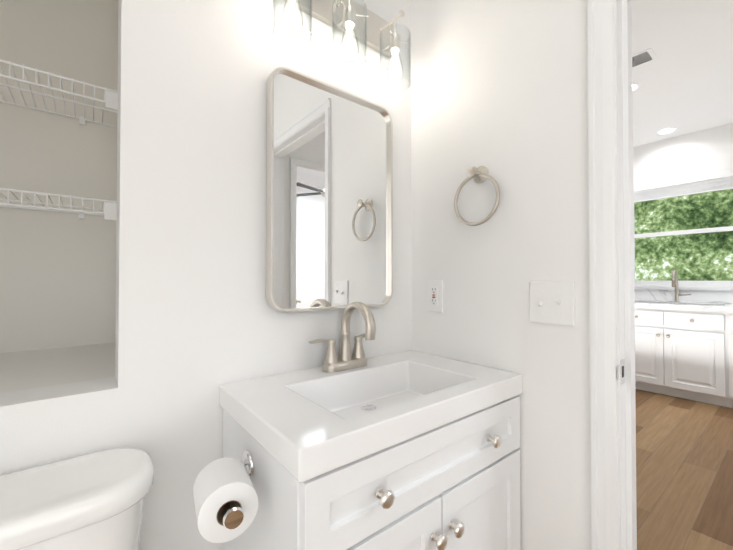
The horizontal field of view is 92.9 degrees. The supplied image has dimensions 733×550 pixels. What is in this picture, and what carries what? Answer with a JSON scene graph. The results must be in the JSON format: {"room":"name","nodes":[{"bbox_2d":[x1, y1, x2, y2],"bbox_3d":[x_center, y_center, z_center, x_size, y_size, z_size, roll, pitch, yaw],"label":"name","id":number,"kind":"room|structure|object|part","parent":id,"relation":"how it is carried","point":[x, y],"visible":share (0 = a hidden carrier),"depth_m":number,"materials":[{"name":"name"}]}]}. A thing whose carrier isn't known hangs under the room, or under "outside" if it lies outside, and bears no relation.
{"room":"bathroom","nodes":[
{"label":"bathroom","id":0,"kind":"room"},
{"bbox_2d":[0,343,114,392],"bbox_3d":[-1.056,0.710,0.861,0.727,0.920,0.567,1,-1,-39],"label":"shelf","id":1,"kind":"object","parent":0,"point":[25,370],"depth_m":0.95,"materials":[{"name":"paint"}]},
{"bbox_2d":[0,0,117,352],"bbox_3d":[-1.303,-0.197,1.102,0.827,2.740,0.100,1,-1,-39],"label":"wall","id":2,"kind":"structure","parent":0,"point":[57,279],"depth_m":1.22,"materials":[{"name":"paint"}]},
{"bbox_2d":[0,188,116,219],"bbox_3d":[-1.137,-0.200,0.970,0.730,0.063,0.314,1,-1,-39],"label":"wire shelf","id":3,"kind":"object","parent":2,"relation":"attached to","point":[109,210],"visible":0.85,"depth_m":1.04,"materials":[{"name":"white metal"}]},
{"bbox_2d":[0,59,117,126],"bbox_3d":[-1.137,-0.540,0.974,0.730,0.063,0.314,1,-1,-39],"label":"wire shelf","id":4,"kind":"object","parent":2,"relation":"attached to","point":[110,100],"visible":0.9,"depth_m":1.05,"materials":[{"name":"white metal"}]},
{"bbox_2d":[0,0,411,549],"bbox_3d":[-0.484,-0.200,0.871,1.620,2.740,0.149,1,-1,-39],"label":"wall","id":5,"kind":"structure","parent":0,"point":[199,320],"depth_m":0.91,"materials":[{"name":"white paint"}]},
{"bbox_3d":[-0.095,-0.240,1.108,0.454,0.693,0.035,1,-1,-39],"label":"mirror","id":6,"kind":"part","parent":5,"relation":"part of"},
{"bbox_2d":[272,0,411,89],"bbox_3d":[-0.062,-0.779,1.076,0.500,0.270,0.137,1,-1,-39],"label":"sconce","id":7,"kind":"object","parent":5,"relation":"attached to","point":[355,21],"visible":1,"depth_m":1.11,"materials":[{"name":"clear glass"}]},
{"bbox_2d":[411,0,591,549],"bbox_3d":[0.967,-0.205,0.443,0.115,2.740,6.400,1,-1,-39],"label":"wall","id":8,"kind":"structure","parent":0,"point":[499,89],"depth_m":1.01,"materials":[{"name":"white paint"}]},
{"bbox_2d":[427,280,442,312],"bbox_3d":[0.244,0.076,1.247,0.009,0.114,0.070,1,-1,-39],"label":"outlet","id":9,"kind":"object","parent":8,"relation":"attached to","point":[434,295],"visible":1,"depth_m":1.24,"materials":[{"name":"white plastic"}]},
{"bbox_2d":[454,166,499,225],"bbox_3d":[0.343,-0.250,1.089,0.055,0.192,0.163,1,-1,-39],"label":"towel ring","id":10,"kind":"object","parent":8,"relation":"attached to","point":[479,174],"visible":1,"depth_m":1.08,"materials":[{"name":"silver metal"}]},
{"bbox_2d":[529,281,574,325],"bbox_3d":[0.489,0.075,0.929,0.021,0.114,0.116,1,-1,-39],"label":"switch plate","id":11,"kind":"object","parent":8,"relation":"attached to","point":[553,303],"visible":1,"depth_m":0.93,"materials":[{"name":"white plastic"}]},
{"bbox_2d":[588,0,636,549],"bbox_3d":[0.875,0.119,0.554,0.149,2.095,0.872,1,-1,-39],"label":"door frame","id":12,"kind":"structure","parent":8,"relation":"attached to","point":[603,321],"depth_m":0.83,"materials":[{"name":"white paint"}]},
{"bbox_2d":[616,358,624,384],"bbox_3d":[0.603,0.230,0.825,0.042,0.058,0.006,1,-1,-39],"label":"strike plate","id":13,"kind":"object","parent":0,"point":[622,363],"visible":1,"depth_m":0.82,"materials":[{"name":"silver metal"}]},
{"bbox_2d":[635,309,721,328],"bbox_3d":[3.016,0.423,3.488,0.004,0.192,0.768,1,-1,-39],"label":"drawer","id":14,"kind":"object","parent":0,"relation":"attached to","point":[680,318],"depth_m":3.35,"materials":[{"name":"white wood"}]},
{"bbox_2d":[632,0,732,146],"bbox_3d":[1.931,-1.616,1.229,6.220,0.100,6.800,1,-1,-39],"label":"ceiling","id":15,"kind":"structure","parent":0,"point":[684,79],"depth_m":2.61,"materials":[{"name":"white paint"}]},
{"bbox_2d":[632,48,656,67],"bbox_3d":[1.891,-1.545,2.578,0.170,0.006,0.380,1,-1,-39],"label":"ceiling vent","id":16,"kind":"object","parent":15,"relation":"in","point":[643,57],"visible":0.33,"depth_m":2.47,"materials":[{"name":"white metal"}]},
{"bbox_2d":[633,123,732,286],"bbox_3d":[4.175,-0.173,3.000,0.120,2.740,6.400,1,-1,-39],"label":"wall","id":17,"kind":"structure","parent":0,"point":[709,150],"depth_m":3.79,"materials":[{"name":"white paint"}]},
{"bbox_2d":[633,169,732,290],"bbox_3d":[3.637,-0.453,3.610,0.135,1.225,1.678,1,-1,-39],"label":"window","id":18,"kind":"structure","parent":17,"relation":"in","point":[691,231],"depth_m":3.80,"materials":[{"name":"white paint"}]},
{"bbox_2d":[633,177,732,202],"bbox_3d":[3.645,-0.936,3.622,0.050,0.116,1.508,1,-1,-39],"label":"window blinds","id":19,"kind":"object","parent":18,"relation":"attached to","point":[683,190],"visible":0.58,"depth_m":3.79,"materials":[{"name":"white paint"}]},
{"bbox_2d":[634,289,732,304],"bbox_3d":[3.512,0.336,3.297,0.533,0.361,3.720,1,-1,-39],"label":"backsplash","id":20,"kind":"structure","parent":17,"relation":"attached to","point":[726,297],"depth_m":3.75,"materials":[{"name":"white stone"}]},
{"bbox_2d":[635,389,732,549],"bbox_3d":[1.931,1.224,1.194,6.220,0.100,6.800,1,-1,-39],"label":"floor","id":21,"kind":"structure","parent":0,"point":[684,474],"depth_m":2.07,"materials":[{"name":"wood"}]},
{"bbox_2d":[0,448,153,549],"bbox_3d":[-0.467,0.762,0.338,0.508,0.803,0.742,1,-1,-39],"label":"toilet","id":22,"kind":"object","parent":21,"relation":"on","point":[93,501],"visible":1,"depth_m":0.59,"materials":[{"name":"white ceramic"}]},
{"bbox_2d":[219,350,522,549],"bbox_3d":[0.041,0.727,0.930,0.708,0.888,0.464,1,-1,-39],"label":"bathroom vanity","id":23,"kind":"object","parent":21,"relation":"on","point":[411,450],"visible":1,"depth_m":0.76,"materials":[{"name":"white paint"}]},
{"bbox_2d":[193,449,257,542],"bbox_3d":[-0.262,0.407,0.656,0.130,0.098,0.190,1,-1,-39],"label":"toilet paper holder","id":24,"kind":"object","parent":23,"relation":"attached to","point":[225,496],"visible":1,"depth_m":0.60,"materials":[{"name":"white paper"}]},
{"bbox_2d":[308,302,375,371],"bbox_3d":[-0.032,0.181,1.030,0.237,0.204,0.164,1,-1,-39],"label":"faucet","id":25,"kind":"object","parent":23,"relation":"on","point":[345,360],"visible":1,"depth_m":1.04,"materials":[{"name":"silver metal"}]},
{"bbox_2d":[635,325,721,405],"bbox_3d":[3.185,0.875,3.633,0.618,0.660,0.845,1,-1,-39],"label":"base cabinet","id":26,"kind":"object","parent":21,"relation":"on","point":[684,344],"depth_m":3.36,"materials":[{"name":"white paint"}]},
{"bbox_2d":[722,313,732,407],"bbox_3d":[3.744,0.759,2.933,0.618,0.875,0.950,1,-1,-39],"label":"base cabinet","id":27,"kind":"object","parent":21,"relation":"on","point":[727,318],"depth_m":3.12,"materials":[{"name":"white paint"}]},
{"bbox_2d":[635,301,732,312],"bbox_3d":[3.469,0.305,3.263,0.643,0.039,3.720,1,-1,-39],"label":"countertop","id":28,"kind":"structure","parent":27,"relation":"on","point":[717,306],"depth_m":3.47,"materials":[{"name":"white stone"}]},
{"bbox_2d":[672,269,689,300],"bbox_3d":[3.301,0.111,3.656,0.186,0.356,0.142,1,-1,-39],"label":"faucet","id":29,"kind":"object","parent":28,"relation":"on","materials":[{"name":"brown metal"}]},
{"label":"outside","id":30,"kind":"structure","parent":0,"visible":0},
{"bbox_2d":[634,189,732,280],"bbox_3d":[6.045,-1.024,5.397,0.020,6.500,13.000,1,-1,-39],"label":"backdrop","id":31,"kind":"structure","parent":30,"point":[719,201],"depth_m":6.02,"materials":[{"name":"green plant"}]}
]}

